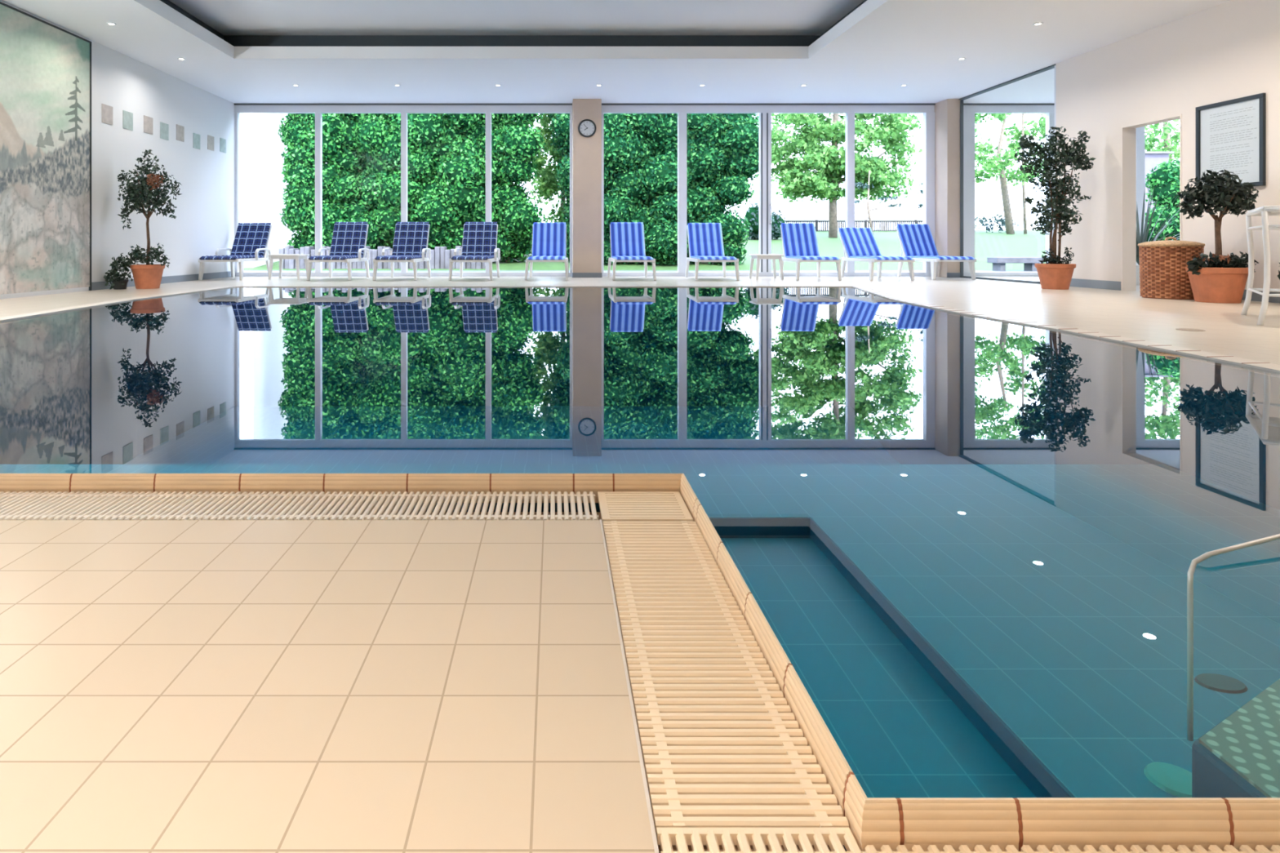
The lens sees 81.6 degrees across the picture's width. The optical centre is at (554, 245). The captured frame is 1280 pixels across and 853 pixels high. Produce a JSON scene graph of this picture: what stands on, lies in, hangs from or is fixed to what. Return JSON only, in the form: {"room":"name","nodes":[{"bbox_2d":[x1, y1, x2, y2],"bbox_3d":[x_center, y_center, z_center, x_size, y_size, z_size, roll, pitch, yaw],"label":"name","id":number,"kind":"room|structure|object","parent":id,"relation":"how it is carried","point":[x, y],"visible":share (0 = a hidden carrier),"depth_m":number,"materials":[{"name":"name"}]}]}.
{"room":"indoor swimming pool","nodes":[
{"label":"indoor swimming pool","id":0,"kind":"room"},
{"bbox_2d":[0,0,235,299],"bbox_3d":[-5.870,-1.165,4.740,0.200,4.050,17.480,0,0,0],"label":"wall","id":1,"kind":"structure","parent":0,"point":[204,222],"depth_m":10.69,"materials":[{"name":"white paint"}]},
{"bbox_2d":[0,1,91,294],"bbox_3d":[-5.759,-0.985,7.370,0.022,3.090,3.540,0,0,0],"label":"wall mural","id":2,"kind":"object","parent":1,"relation":"attached to","point":[46,68],"visible":1,"depth_m":8.28,"materials":[{"name":"paint"}]},
{"bbox_2d":[102,103,112,124],"bbox_3d":[-5.766,-1.690,9.490,0.008,0.240,0.230,0,0,0],"label":"accent tile","id":3,"kind":"structure","parent":1,"relation":"attached to","point":[107,110],"depth_m":9.48,"materials":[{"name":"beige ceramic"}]},
{"bbox_2d":[122,110,133,130],"bbox_3d":[-5.766,-1.690,9.950,0.008,0.240,0.230,0,0,0],"label":"accent tile","id":4,"kind":"structure","parent":1,"relation":"attached to","point":[127,117],"depth_m":9.94,"materials":[{"name":"tile"}]},
{"bbox_2d":[143,115,152,134],"bbox_3d":[-5.766,-1.710,10.450,0.008,0.240,0.230,0,0,0],"label":"accent tile","id":5,"kind":"structure","parent":1,"relation":"attached to","point":[148,121],"depth_m":10.44,"materials":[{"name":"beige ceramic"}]},
{"bbox_2d":[91,271,231,290],"bbox_3d":[-5.764,0.510,11.220,0.012,0.100,4.120,0,0,0],"label":"baseboard","id":6,"kind":"structure","parent":1,"relation":"attached to","point":[97,285],"depth_m":11.27,"materials":[{"name":"grey"}]},
{"bbox_2d":[160,121,168,140],"bbox_3d":[-5.766,-1.690,10.880,0.008,0.240,0.230,0,0,0],"label":"accent tile","id":7,"kind":"structure","parent":1,"relation":"attached to","point":[164,127],"depth_m":10.87,"materials":[{"name":"tile"}]},
{"bbox_2d":[176,124,184,142],"bbox_3d":[-5.766,-1.730,11.340,0.008,0.240,0.230,0,0,0],"label":"accent tile","id":8,"kind":"structure","parent":1,"relation":"attached to","point":[180,129],"depth_m":11.32,"materials":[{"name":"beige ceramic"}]},
{"bbox_2d":[192,133,199,149],"bbox_3d":[-5.766,-1.680,11.860,0.008,0.240,0.230,0,0,0],"label":"accent tile","id":9,"kind":"structure","parent":1,"relation":"attached to","point":[196,137],"depth_m":11.84,"materials":[{"name":"tile"}]},
{"bbox_2d":[207,134,213,151],"bbox_3d":[-5.766,-1.720,12.350,0.008,0.240,0.230,0,0,0],"label":"accent tile","id":10,"kind":"structure","parent":1,"relation":"attached to","point":[210,139],"depth_m":12.33,"materials":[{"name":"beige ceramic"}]},
{"bbox_2d":[219,137,226,153],"bbox_3d":[-5.766,-1.740,12.800,0.008,0.240,0.230,0,0,0],"label":"accent tile","id":11,"kind":"structure","parent":1,"relation":"attached to","point":[222,141],"depth_m":12.80,"materials":[{"name":"tile"}]},
{"bbox_2d":[168,0,864,35],"bbox_3d":[-0.455,-3.025,5.340,8.370,0.150,9.980,0,0,0],"label":"ceiling","id":12,"kind":"structure","parent":0,"point":[227,17],"depth_m":9.52,"materials":[{"name":"white paint"}]},
{"bbox_2d":[2,0,1230,103],"bbox_3d":[3.315,-2.644,4.740,18.170,0.168,17.480,0,0,0],"label":"ceiling","id":13,"kind":"structure","parent":0,"point":[881,46],"depth_m":10.38,"materials":[{"name":"white paint"}]},
{"bbox_2d":[160,0,866,46],"bbox_3d":[-0.455,-2.889,5.340,8.570,0.322,10.180,0,0,0],"label":"trim","id":14,"kind":"structure","parent":13,"relation":"attached to","point":[234,40],"depth_m":10.33,"materials":[{"name":"grey paint"}]},
{"bbox_2d":[0,276,1279,852],"bbox_3d":[3.315,1.010,4.690,18.170,0.900,17.380,0,0,0],"label":"floor","id":15,"kind":"structure","parent":0,"point":[166,686],"depth_m":1.02,"materials":[{"name":"beige tile"}]},
{"bbox_2d":[103,253,135,289],"bbox_3d":[-5.567,0.336,9.425,0.401,0.482,0.318,0,0,0],"label":"potted shrub","id":16,"kind":"object","parent":15,"relation":"on","point":[120,282],"visible":0.99,"depth_m":9.37,"materials":[{"name":"green plant"}]},
{"bbox_2d":[111,279,128,289],"bbox_3d":[-5.560,0.500,9.420,0.196,0.120,0.196,0,0,0],"label":"pot","id":17,"kind":"object","parent":16,"relation":"attached to","point":[117,284],"depth_m":9.35,"materials":[{"name":"grey ceramic"}]},
{"bbox_2d":[117,149,182,288],"bbox_3d":[-5.284,-0.346,9.571,0.751,1.812,0.614,0,0,34],"label":"potted tree","id":18,"kind":"object","parent":15,"relation":"on","point":[148,276],"visible":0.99,"depth_m":9.49,"materials":[{"name":"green plant"}]},
{"bbox_2d":[198,222,271,279],"bbox_3d":[-5.348,0.081,12.420,0.715,0.969,1.460,0,0,1],"label":"sun lounger","id":19,"kind":"object","parent":15,"relation":"on","point":[251,243],"visible":0.98,"depth_m":12.86,"materials":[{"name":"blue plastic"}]},
{"bbox_2d":[199,254,263,259],"bbox_3d":[-5.350,0.198,12.240,0.590,0.066,1.100,0,0,1],"label":"seat cushion","id":20,"kind":"object","parent":19,"relation":"on","point":[231,256],"depth_m":11.88,"materials":[{"name":"blue fabric"}]},
{"bbox_2d":[230,222,271,256],"bbox_3d":[-5.343,-0.104,12.951,0.580,0.598,0.359,0,0,1],"label":"cushion","id":21,"kind":"object","parent":19,"relation":"on","point":[249,237],"depth_m":12.94,"materials":[{"name":"blue fabric"}]},
{"bbox_2d":[267,253,309,279],"bbox_3d":[-4.450,0.356,12.350,0.520,0.412,0.520,0,0,0],"label":"table","id":22,"kind":"object","parent":15,"relation":"on","point":[281,256],"visible":0.93,"depth_m":12.13,"materials":[{"name":"white plastic"}]},
{"bbox_2d":[0,491,598,519],"bbox_3d":[-1.952,0.599,1.681,4.097,0.014,0.178,0,0,0],"label":"grate","id":23,"kind":"object","parent":15,"relation":"in","point":[14,505],"visible":0.86,"depth_m":1.68,"materials":[{"name":"beige plastic"}]},
{"bbox_2d":[306,222,369,280],"bbox_3d":[-3.582,0.076,12.290,0.715,0.980,1.440,0,0,0],"label":"sun lounger","id":24,"kind":"object","parent":15,"relation":"on","point":[348,241],"visible":0.98,"depth_m":12.74,"materials":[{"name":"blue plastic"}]},
{"bbox_2d":[308,255,363,259],"bbox_3d":[-3.582,0.198,12.120,0.590,0.066,1.100,0,0,0],"label":"seat cushion","id":25,"kind":"object","parent":24,"relation":"on","point":[315,257],"depth_m":11.62,"materials":[{"name":"blue fabric"}]},
{"bbox_2d":[329,222,367,256],"bbox_3d":[-3.584,-0.110,12.820,0.580,0.609,0.340,0,0,0],"label":"cushion","id":26,"kind":"object","parent":24,"relation":"on","point":[348,237],"depth_m":12.80,"materials":[{"name":"blue fabric"}]},
{"bbox_2d":[373,222,431,280],"bbox_3d":[-2.520,0.076,12.290,0.715,0.980,1.440,0,0,1],"label":"sun lounger","id":27,"kind":"object","parent":15,"relation":"on","point":[411,239],"visible":0.99,"depth_m":12.75,"materials":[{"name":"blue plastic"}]},
{"bbox_2d":[374,255,425,259],"bbox_3d":[-2.524,0.198,12.120,0.590,0.066,1.100,0,0,1],"label":"seat cushion","id":28,"kind":"object","parent":27,"relation":"on","point":[380,257],"depth_m":11.61,"materials":[{"name":"blue fabric"}]},
{"bbox_2d":[391,222,428,256],"bbox_3d":[-2.506,-0.110,12.820,0.580,0.609,0.340,0,0,1],"label":"cushion","id":29,"kind":"object","parent":27,"relation":"on","point":[411,238],"depth_m":12.80,"materials":[{"name":"blue fabric"}]},
{"bbox_2d":[234,103,572,276],"bbox_3d":[-2.720,-0.990,13.315,6.100,3.140,0.130,0,0,0],"label":"window","id":30,"kind":"structure","parent":15,"relation":"on","point":[318,109],"depth_m":13.28,"materials":[{"name":"silver metal"}]},
{"bbox_2d":[448,222,500,280],"bbox_3d":[-1.316,0.076,12.290,0.715,0.980,1.440,0,0,1],"label":"sun lounger","id":31,"kind":"object","parent":15,"relation":"on","point":[479,244],"visible":1,"depth_m":12.76,"materials":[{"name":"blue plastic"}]},
{"bbox_2d":[451,255,493,259],"bbox_3d":[-1.320,0.198,12.120,0.590,0.066,1.100,0,0,1],"label":"seat cushion","id":32,"kind":"object","parent":31,"relation":"on","point":[456,257],"depth_m":11.60,"materials":[{"name":"blue fabric"}]},
{"bbox_2d":[462,222,497,255],"bbox_3d":[-1.303,-0.110,12.820,0.580,0.609,0.340,0,0,1],"label":"cushion","id":33,"kind":"object","parent":31,"relation":"on","point":[479,238],"depth_m":12.80,"materials":[{"name":"blue fabric"}]},
{"bbox_2d":[524,222,568,280],"bbox_3d":[-0.107,0.077,12.390,0.700,0.976,1.440,0,0,2],"label":"sun lounger","id":34,"kind":"object","parent":15,"relation":"on","point":[548,238],"visible":0.99,"depth_m":12.87,"materials":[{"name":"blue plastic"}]},
{"bbox_2d":[527,255,565,259],"bbox_3d":[-0.113,0.206,12.220,0.590,0.052,1.100,0,0,2],"label":"seat cushion","id":35,"kind":"object","parent":34,"relation":"on","point":[533,257],"depth_m":11.71,"materials":[{"name":"blue fabric"}]},
{"bbox_2d":[532,222,565,256],"bbox_3d":[-0.090,-0.106,12.925,0.580,0.609,0.330,0,0,2],"label":"cushion","id":36,"kind":"object","parent":34,"relation":"on","point":[548,238],"depth_m":12.91,"materials":[{"name":"blue fabric"}]},
{"bbox_2d":[572,98,601,272],"bbox_3d":[0.572,-1.000,13.113,0.500,3.120,0.535,0,0,0],"label":"pillar","id":37,"kind":"structure","parent":15,"relation":"on","point":[586,151],"depth_m":12.85,"materials":[{"name":"beige paint"}]},
{"bbox_2d":[571,271,602,277],"bbox_3d":[0.572,0.517,13.056,0.520,0.085,0.447,0,0,0],"label":"trim","id":38,"kind":"structure","parent":37,"relation":"attached to","point":[573,274],"depth_m":12.83,"materials":[{"name":"grey"}]},
{"bbox_2d":[577,119,595,137],"bbox_3d":[0.571,-2.045,12.828,0.320,0.320,0.035,0,0,0],"label":"wall clock","id":39,"kind":"object","parent":37,"relation":"attached to","point":[586,127],"visible":1,"depth_m":12.83,"materials":[{"name":"grey plastic"}]},
{"bbox_2d":[607,222,656,280],"bbox_3d":[1.277,0.077,12.340,0.700,0.976,1.440,0,0,0],"label":"sun lounger","id":40,"kind":"object","parent":15,"relation":"on","point":[627,239],"visible":0.99,"depth_m":12.82,"materials":[{"name":"blue fabric"}]},
{"bbox_2d":[610,222,644,257],"bbox_3d":[1.279,-0.106,12.876,0.580,0.609,0.330,0,0,0],"label":"cushion","id":41,"kind":"object","parent":40,"relation":"on","point":[627,238],"depth_m":12.86,"materials":[{"name":"blue fabric"}]},
{"bbox_2d":[612,256,653,259],"bbox_3d":[1.276,0.206,12.170,0.590,0.052,1.100,0,0,0],"label":"seat cushion","id":42,"kind":"object","parent":40,"relation":"on","point":[613,257],"depth_m":11.66,"materials":[{"name":"blue fabric"}]},
{"bbox_2d":[684,222,739,280],"bbox_3d":[2.624,0.083,12.349,0.700,0.965,1.460,0,0,3],"label":"sun lounger","id":43,"kind":"object","parent":15,"relation":"on","point":[705,242],"visible":1,"depth_m":12.82,"materials":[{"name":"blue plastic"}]},
{"bbox_2d":[688,222,724,256],"bbox_3d":[2.650,-0.101,12.885,0.580,0.598,0.348,0,0,3],"label":"cushion","id":44,"kind":"object","parent":43,"relation":"on","point":[704,239],"depth_m":12.86,"materials":[{"name":"blue fabric"}]},
{"bbox_2d":[690,256,737,259],"bbox_3d":[2.616,0.206,12.169,0.590,0.052,1.100,0,0,3],"label":"seat cushion","id":45,"kind":"object","parent":43,"relation":"on","point":[691,257],"depth_m":11.66,"materials":[{"name":"blue fabric"}]},
{"bbox_2d":[602,520,848,833],"bbox_3d":[0.203,0.599,1.169,0.198,0.014,0.833,0,0,0],"label":"grate","id":46,"kind":"object","parent":15,"relation":"in","point":[722,744],"visible":0.92,"depth_m":0.96,"materials":[{"name":"beige plastic"}]},
{"bbox_2d":[748,254,783,279],"bbox_3d":[3.540,0.356,12.300,0.460,0.412,0.460,0,0,0],"label":"table","id":47,"kind":"object","parent":15,"relation":"on","point":[757,257],"visible":0.98,"depth_m":12.11,"materials":[{"name":"white plastic"}]},
{"bbox_2d":[601,103,935,276],"bbox_3d":[3.845,-0.990,13.289,6.050,3.140,0.182,0,0,0],"label":"window","id":48,"kind":"structure","parent":15,"relation":"on","point":[765,111],"depth_m":13.27,"materials":[{"name":"silver metal"}]},
{"bbox_2d":[778,222,841,280],"bbox_3d":[4.262,0.083,12.348,0.700,0.965,1.460,0,0,4],"label":"sun lounger","id":49,"kind":"object","parent":15,"relation":"on","point":[799,240],"visible":0.99,"depth_m":12.81,"materials":[{"name":"blue fabric"}]},
{"bbox_2d":[781,222,819,257],"bbox_3d":[4.301,-0.101,12.883,0.580,0.598,0.348,0,0,4],"label":"cushion","id":50,"kind":"object","parent":49,"relation":"on","point":[798,239],"depth_m":12.86,"materials":[{"name":"blue fabric"}]},
{"bbox_2d":[786,256,839,259],"bbox_3d":[4.248,0.206,12.169,0.590,0.052,1.100,0,0,4],"label":"seat cushion","id":51,"kind":"object","parent":49,"relation":"on","point":[787,257],"depth_m":11.67,"materials":[{"name":"blue fabric"}]},
{"bbox_2d":[837,227,915,280],"bbox_3d":[5.367,0.124,12.374,0.700,0.884,1.569,0,0,-1],"label":"sun lounger","id":52,"kind":"object","parent":15,"relation":"on","point":[859,244],"visible":1,"depth_m":12.79,"materials":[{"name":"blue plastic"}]},
{"bbox_2d":[838,227,881,257],"bbox_3d":[5.362,-0.062,12.916,0.580,0.513,0.462,0,0,-1],"label":"cushion","id":53,"kind":"object","parent":52,"relation":"on","point":[856,242],"depth_m":12.89,"materials":[{"name":"blue fabric"}]},
{"bbox_2d":[849,256,913,260],"bbox_3d":[5.369,0.206,12.140,0.590,0.052,1.100,0,0,-1],"label":"seat cushion","id":54,"kind":"object","parent":52,"relation":"on","point":[851,258],"depth_m":11.65,"materials":[{"name":"blue fabric"}]},
{"bbox_2d":[895,223,976,279],"bbox_3d":[6.470,0.089,12.560,0.700,0.954,1.479,0,0,-1],"label":"sun lounger","id":55,"kind":"object","parent":15,"relation":"on","point":[917,242],"visible":0.98,"depth_m":13.01,"materials":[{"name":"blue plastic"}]},
{"bbox_2d":[896,223,938,256],"bbox_3d":[6.463,-0.095,13.097,0.580,0.585,0.367,0,0,-1],"label":"cushion","id":56,"kind":"object","parent":55,"relation":"on","point":[915,239],"depth_m":13.08,"materials":[{"name":"blue fabric"}]},
{"bbox_2d":[906,255,974,259],"bbox_3d":[6.473,0.206,12.370,0.590,0.052,1.100,0,0,-1],"label":"seat cushion","id":57,"kind":"object","parent":55,"relation":"on","point":[917,257],"depth_m":11.91,"materials":[{"name":"blue fabric"}]},
{"bbox_2d":[934,98,959,277],"bbox_3d":[6.975,-1.000,13.113,0.230,3.120,0.535,0,0,0],"label":"pillar","id":58,"kind":"structure","parent":15,"relation":"on","point":[947,112],"depth_m":12.85,"materials":[{"name":"beige paint"}]},
{"bbox_2d":[946,272,959,277],"bbox_3d":[6.975,0.517,12.839,0.250,0.085,0.012,0,0,0],"label":"trim","id":59,"kind":"structure","parent":58,"relation":"attached to","point":[948,274],"depth_m":12.83,"materials":[{"name":"grey"}]},
{"bbox_2d":[656,827,1279,852],"bbox_3d":[1.627,0.599,0.650,3.047,0.014,0.197,0,0,0],"label":"grate","id":60,"kind":"object","parent":15,"relation":"in","point":[820,837],"visible":1,"depth_m":0.73,"materials":[{"name":"beige plastic"}]},
{"bbox_2d":[1013,126,1095,289],"bbox_3d":[6.443,-0.492,9.474,0.953,2.105,0.453,0,0,-11],"label":"potted tree","id":61,"kind":"object","parent":15,"relation":"on","point":[1053,275],"visible":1,"depth_m":9.43,"materials":[{"name":"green plant"}]},
{"bbox_2d":[1136,186,1179,284],"bbox_3d":[8.224,-0.186,10.525,1.752,1.492,1.663,0,0,-18],"label":"spiky plant","id":62,"kind":"object","parent":15,"relation":"on","point":[1141,237],"visible":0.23,"depth_m":10.32,"materials":[{"name":"green plant"}]},
{"bbox_2d":[1137,236,1204,299],"bbox_3d":[6.561,0.233,7.820,0.573,0.655,0.552,0,0,0],"label":"wicker hamper","id":63,"kind":"object","parent":15,"relation":"on","point":[1163,274],"visible":0.84,"depth_m":7.65,"materials":[{"name":"brown wicker"}]},
{"bbox_2d":[1173,168,1258,303],"bbox_3d":[6.574,-0.099,7.298,0.684,1.319,0.589,0,0,33],"label":"potted tree","id":64,"kind":"object","parent":15,"relation":"on","point":[1223,278],"visible":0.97,"depth_m":7.18,"materials":[{"name":"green plant"}]},
{"bbox_2d":[1240,205,1279,325],"bbox_3d":[5.640,0.143,5.250,1.006,0.842,1.007,0,0,38],"label":"chair","id":65,"kind":"object","parent":15,"relation":"on","point":[1264,211],"visible":0.98,"depth_m":5.18,"materials":[{"name":"white"}]},
{"bbox_2d":[0,406,1279,798],"bbox_3d":[-0.150,1.860,5.350,8.700,1.400,9.300,0,0,0],"label":"floor","id":66,"kind":"structure","parent":0,"point":[1057,593],"depth_m":2.77,"materials":[{"name":"teal tile"}]},
{"bbox_2d":[1143,761,1191,797],"bbox_3d":[1.345,1.153,1.591,0.110,0.014,0.110,0,0,0],"label":"inlet","id":67,"kind":"object","parent":66,"relation":"on","point":[1175,780],"visible":0.84,"depth_m":1.59,"materials":[{"name":"green plastic"}]},
{"bbox_2d":[1194,673,1247,693],"bbox_3d":[1.762,1.157,1.946,0.120,0.006,0.084,0,0,0],"label":"drain","id":68,"kind":"object","parent":66,"relation":"on","point":[1217,682],"visible":1,"depth_m":1.94,"materials":[{"name":"grey plastic"}]},
{"bbox_2d":[1191,679,1279,798],"bbox_3d":[2.120,1.007,1.335,2.072,0.306,1.190,0,0,0],"label":"steps","id":69,"kind":"structure","parent":66,"relation":"on","point":[1239,757],"depth_m":1.25,"materials":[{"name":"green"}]},
{"bbox_2d":[1186,533,1279,741],"bbox_3d":[1.428,0.689,1.392,0.691,0.342,0.014,0,0,-19],"label":"pool handrail","id":70,"kind":"object","parent":69,"relation":"on","point":[1206,555],"visible":1,"depth_m":1.28,"materials":[{"name":"silver metal"}]},
{"bbox_2d":[0,378,1279,851],"bbox_3d":[-0.145,1.406,5.321,8.310,1.668,9.178,0,0,0],"label":"wall","id":71,"kind":"structure","parent":0,"point":[913,428],"depth_m":5.88,"materials":[{"name":"blue"}]},
{"bbox_2d":[0,473,682,502],"bbox_3d":[-1.843,0.588,1.783,4.314,0.069,0.012,0,0,0],"label":"trim","id":72,"kind":"structure","parent":71,"relation":"on","point":[88,482],"depth_m":1.78,"materials":[{"name":"beige tile"}]},
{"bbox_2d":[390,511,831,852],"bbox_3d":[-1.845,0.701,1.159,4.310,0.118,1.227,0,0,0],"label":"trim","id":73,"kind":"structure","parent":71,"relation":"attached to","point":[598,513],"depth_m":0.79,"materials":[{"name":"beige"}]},
{"bbox_2d":[597,491,693,521],"bbox_3d":[0.202,0.597,1.681,0.196,0.013,0.178,0,0,0],"label":"grate","id":74,"kind":"object","parent":73,"relation":"on","point":[618,506],"visible":0.99,"depth_m":1.67,"materials":[{"name":"beige plastic"}]},
{"bbox_2d":[600,519,658,852],"bbox_3d":[0.100,0.612,1.066,0.004,0.041,1.042,0,0,0],"label":"trim","id":75,"kind":"structure","parent":71,"relation":"attached to","point":[642,764],"depth_m":0.92,"materials":[{"name":"beige"}]},
{"bbox_2d":[0,287,1279,432],"bbox_3d":[-0.145,1.535,5.319,8.290,1.950,9.162,0,0,0],"label":"water","id":76,"kind":"object","parent":71,"relation":"in","point":[232,339],"visible":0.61,"depth_m":3.92,"materials":[{"name":"liquid"}]},
{"bbox_2d":[0,285,1279,373],"bbox_3d":[-0.146,0.553,5.378,8.527,0.014,9.283,0,0,0],"label":"trim","id":77,"kind":"structure","parent":71,"relation":"on","point":[1216,357],"depth_m":6.03,"materials":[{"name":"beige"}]},
{"bbox_2d":[680,473,867,851],"bbox_3d":[0.309,0.588,1.258,0.012,0.069,1.061,0,0,0],"label":"trim","id":78,"kind":"structure","parent":71,"relation":"attached to","point":[844,784],"depth_m":0.95,"materials":[{"name":"beige tile"}]},
{"bbox_2d":[861,797,1279,851],"bbox_3d":[1.732,0.588,0.733,2.857,0.069,0.012,0,0,0],"label":"trim","id":79,"kind":"structure","parent":71,"relation":"attached to","point":[893,822],"depth_m":0.73,"materials":[{"name":"beige tile"}]},
{"bbox_2d":[1055,0,1279,289],"bbox_3d":[7.140,-0.910,3.180,0.160,3.340,14.360,0,0,0],"label":"wall","id":80,"kind":"structure","parent":0,"point":[1229,50],"depth_m":8.44,"materials":[{"name":"beige paint"}]},
{"bbox_2d":[959,63,1055,284],"bbox_3d":[7.140,-1.000,11.602,0.160,3.120,2.486,0,0,0],"label":"window","id":81,"kind":"structure","parent":80,"relation":"in","point":[1052,66],"depth_m":12.83,"materials":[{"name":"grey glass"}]},
{"bbox_2d":[1120,114,1182,290],"bbox_3d":[7.140,-0.460,8.720,0.170,2.040,0.880,0,0,0],"label":"door","id":82,"kind":"structure","parent":80,"relation":"in","point":[1128,133],"depth_m":9.14,"materials":[{"name":"beige paint"}]},
{"bbox_2d":[1069,278,1279,302],"bbox_3d":[7.054,0.505,4.680,0.012,0.110,11.360,0,0,0],"label":"baseboard","id":83,"kind":"structure","parent":80,"relation":"attached to","point":[1099,284],"depth_m":9.37,"materials":[{"name":"grey"}]},
{"bbox_2d":[1195,93,1266,187],"bbox_3d":[7.045,-1.055,7.685,0.030,0.920,0.770,0,0,0],"label":"framed notice","id":84,"kind":"object","parent":80,"relation":"attached to","point":[1231,134],"visible":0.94,"depth_m":7.63,"materials":[{"name":"grey"}]},
{"bbox_2d":[1209,106,1257,175],"bbox_3d":[7.048,-1.069,7.646,0.001,0.664,0.528,0,0,0],"label":"print","id":85,"kind":"object","parent":84,"relation":"attached to","point":[1233,131],"depth_m":7.62,"materials":[{"name":"grey paper"}]},
{"bbox_3d":[9.910,-0.990,9.940,5.380,3.500,7.080,0,0,0],"label":"wall","id":86,"kind":"structure","parent":0,"visible":0},
{"bbox_2d":[963,103,1145,276],"bbox_3d":[9.750,-0.990,13.315,5.300,3.140,0.130,0,0,0],"label":"window","id":87,"kind":"structure","parent":86,"relation":"in","point":[969,109],"depth_m":13.27,"materials":[{"name":"silver metal"}]},
{"label":"outside","id":88,"kind":"structure","parent":0,"visible":0},
{"bbox_2d":[243,230,1045,270],"bbox_3d":[12.500,-0.060,43.500,75.000,1.280,53.000,0,0,0],"label":"ground","id":89,"kind":"structure","parent":88,"point":[995,244],"depth_m":20.84,"materials":[{"name":"green plant"}]},
{"bbox_2d":[240,113,301,267],"bbox_3d":[-10.350,-3.140,21.800,6.300,7.600,8.400,0,0,0],"label":"sky","id":90,"kind":"structure","parent":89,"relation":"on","point":[262,185],"depth_m":18.20,"materials":[{"name":"white"}]},
{"bbox_2d":[279,245,485,269],"bbox_3d":[-4.054,0.310,17.510,4.893,0.600,0.380,0,0,0],"label":"wall","id":91,"kind":"structure","parent":89,"relation":"on","point":[440,256],"depth_m":17.36,"materials":[{"name":"grey stone"}]},
{"bbox_2d":[277,113,546,262],"bbox_3d":[-3.605,-2.657,18.803,6.831,6.448,2.379,0,0,0],"label":"hedge","id":92,"kind":"object","parent":89,"relation":"on","point":[362,152],"visible":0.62,"depth_m":18.13,"materials":[{"name":"green plant"}]},
{"bbox_2d":[515,113,568,236],"bbox_3d":[0.219,-2.902,21.048,3.191,6.428,2.054,0,0,0],"label":"tree","id":93,"kind":"object","parent":89,"relation":"on","point":[546,185],"visible":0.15,"depth_m":20.70,"materials":[{"name":"green plant"}]},
{"bbox_2d":[546,113,759,266],"bbox_3d":[2.602,-2.871,18.713,5.711,7.194,2.559,0,0,0],"label":"hedge","id":94,"kind":"object","parent":89,"relation":"on","point":[641,149],"visible":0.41,"depth_m":18.13,"materials":[{"name":"green plant"}]},
{"bbox_2d":[743,201,788,239],"bbox_3d":[7.592,-0.826,26.927,1.962,1.517,1.184,0,0,-23],"label":"bush","id":95,"kind":"object","parent":89,"relation":"on","point":[752,214],"visible":0.55,"depth_m":26.60,"materials":[{"name":"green plant"}]},
{"bbox_2d":[771,113,923,237],"bbox_3d":[10.414,-4.303,27.984,6.495,8.007,4.146,0,0,0],"label":"tree","id":96,"kind":"object","parent":89,"relation":"on","point":[824,181],"visible":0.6,"depth_m":27.18,"materials":[{"name":"green plant"}]},
{"bbox_2d":[785,219,923,231],"bbox_3d":[13.555,-0.830,32.000,8.710,0.580,0.070,0,0,0],"label":"fence","id":97,"kind":"object","parent":89,"relation":"on","point":[817,223],"visible":0.27,"depth_m":31.99,"materials":[{"name":"black metal"}]},
{"bbox_2d":[854,170,923,235],"bbox_3d":[11.524,-1.296,25.067,3.148,2.488,0.724,0,0,-5],"label":"sapling","id":98,"kind":"object","parent":89,"relation":"on","point":[859,184],"visible":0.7,"depth_m":24.98,"materials":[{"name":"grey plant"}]},
{"bbox_2d":[974,213,1044,232],"bbox_3d":[19.060,-0.962,31.007,4.260,1.007,0.842,0,0,0],"label":"shrubs","id":99,"kind":"object","parent":89,"relation":"on","point":[1001,220],"visible":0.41,"depth_m":30.93,"materials":[{"name":"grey plant"}]},
{"bbox_2d":[974,113,1045,234],"bbox_3d":[18.444,-4.209,29.995,5.694,7.538,3.627,0,0,0],"label":"tree","id":100,"kind":"object","parent":89,"relation":"on","point":[995,162],"visible":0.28,"depth_m":29.57,"materials":[{"name":"green plant"}]},
{"bbox_2d":[1145,151,1174,213],"bbox_3d":[17.950,-1.320,22.750,1.000,3.200,1.700,0,0,0],"label":"garden shed","id":101,"kind":"object","parent":89,"relation":"on","point":[1153,158],"visible":0.18,"depth_m":22.00,"materials":[{"name":"grey stone"}]},
{"bbox_2d":[1145,158,1179,241],"bbox_3d":[15.241,-0.752,17.500,2.973,2.671,1.652,0,0,0],"label":"bush","id":102,"kind":"object","parent":89,"relation":"on","point":[1166,178],"visible":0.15,"depth_m":17.19,"materials":[{"name":"green plant"}]},
{"bbox_2d":[1145,119,1179,164],"bbox_3d":[25.002,-4.396,30.014,6.440,7.871,3.212,0,0,0],"label":"tree","id":103,"kind":"object","parent":89,"relation":"on","point":[1168,139],"visible":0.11,"depth_m":29.83,"materials":[{"name":"green plant"}]},
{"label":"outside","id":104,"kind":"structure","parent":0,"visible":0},
{"bbox_2d":[243,270,1037,271],"bbox_3d":[5.000,0.720,15.200,34.000,0.280,3.600,0,0,0],"label":"ground","id":105,"kind":"structure","parent":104,"point":[243,270],"depth_m":16.45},
{"bbox_2d":[986,257,1043,271],"bbox_3d":[10.450,0.425,16.700,1.040,0.310,0.400,0,0,0],"label":"stone bench","id":106,"kind":"object","parent":105,"relation":"on","point":[998,263],"visible":0.84,"depth_m":16.51,"materials":[{"name":"white stone"}]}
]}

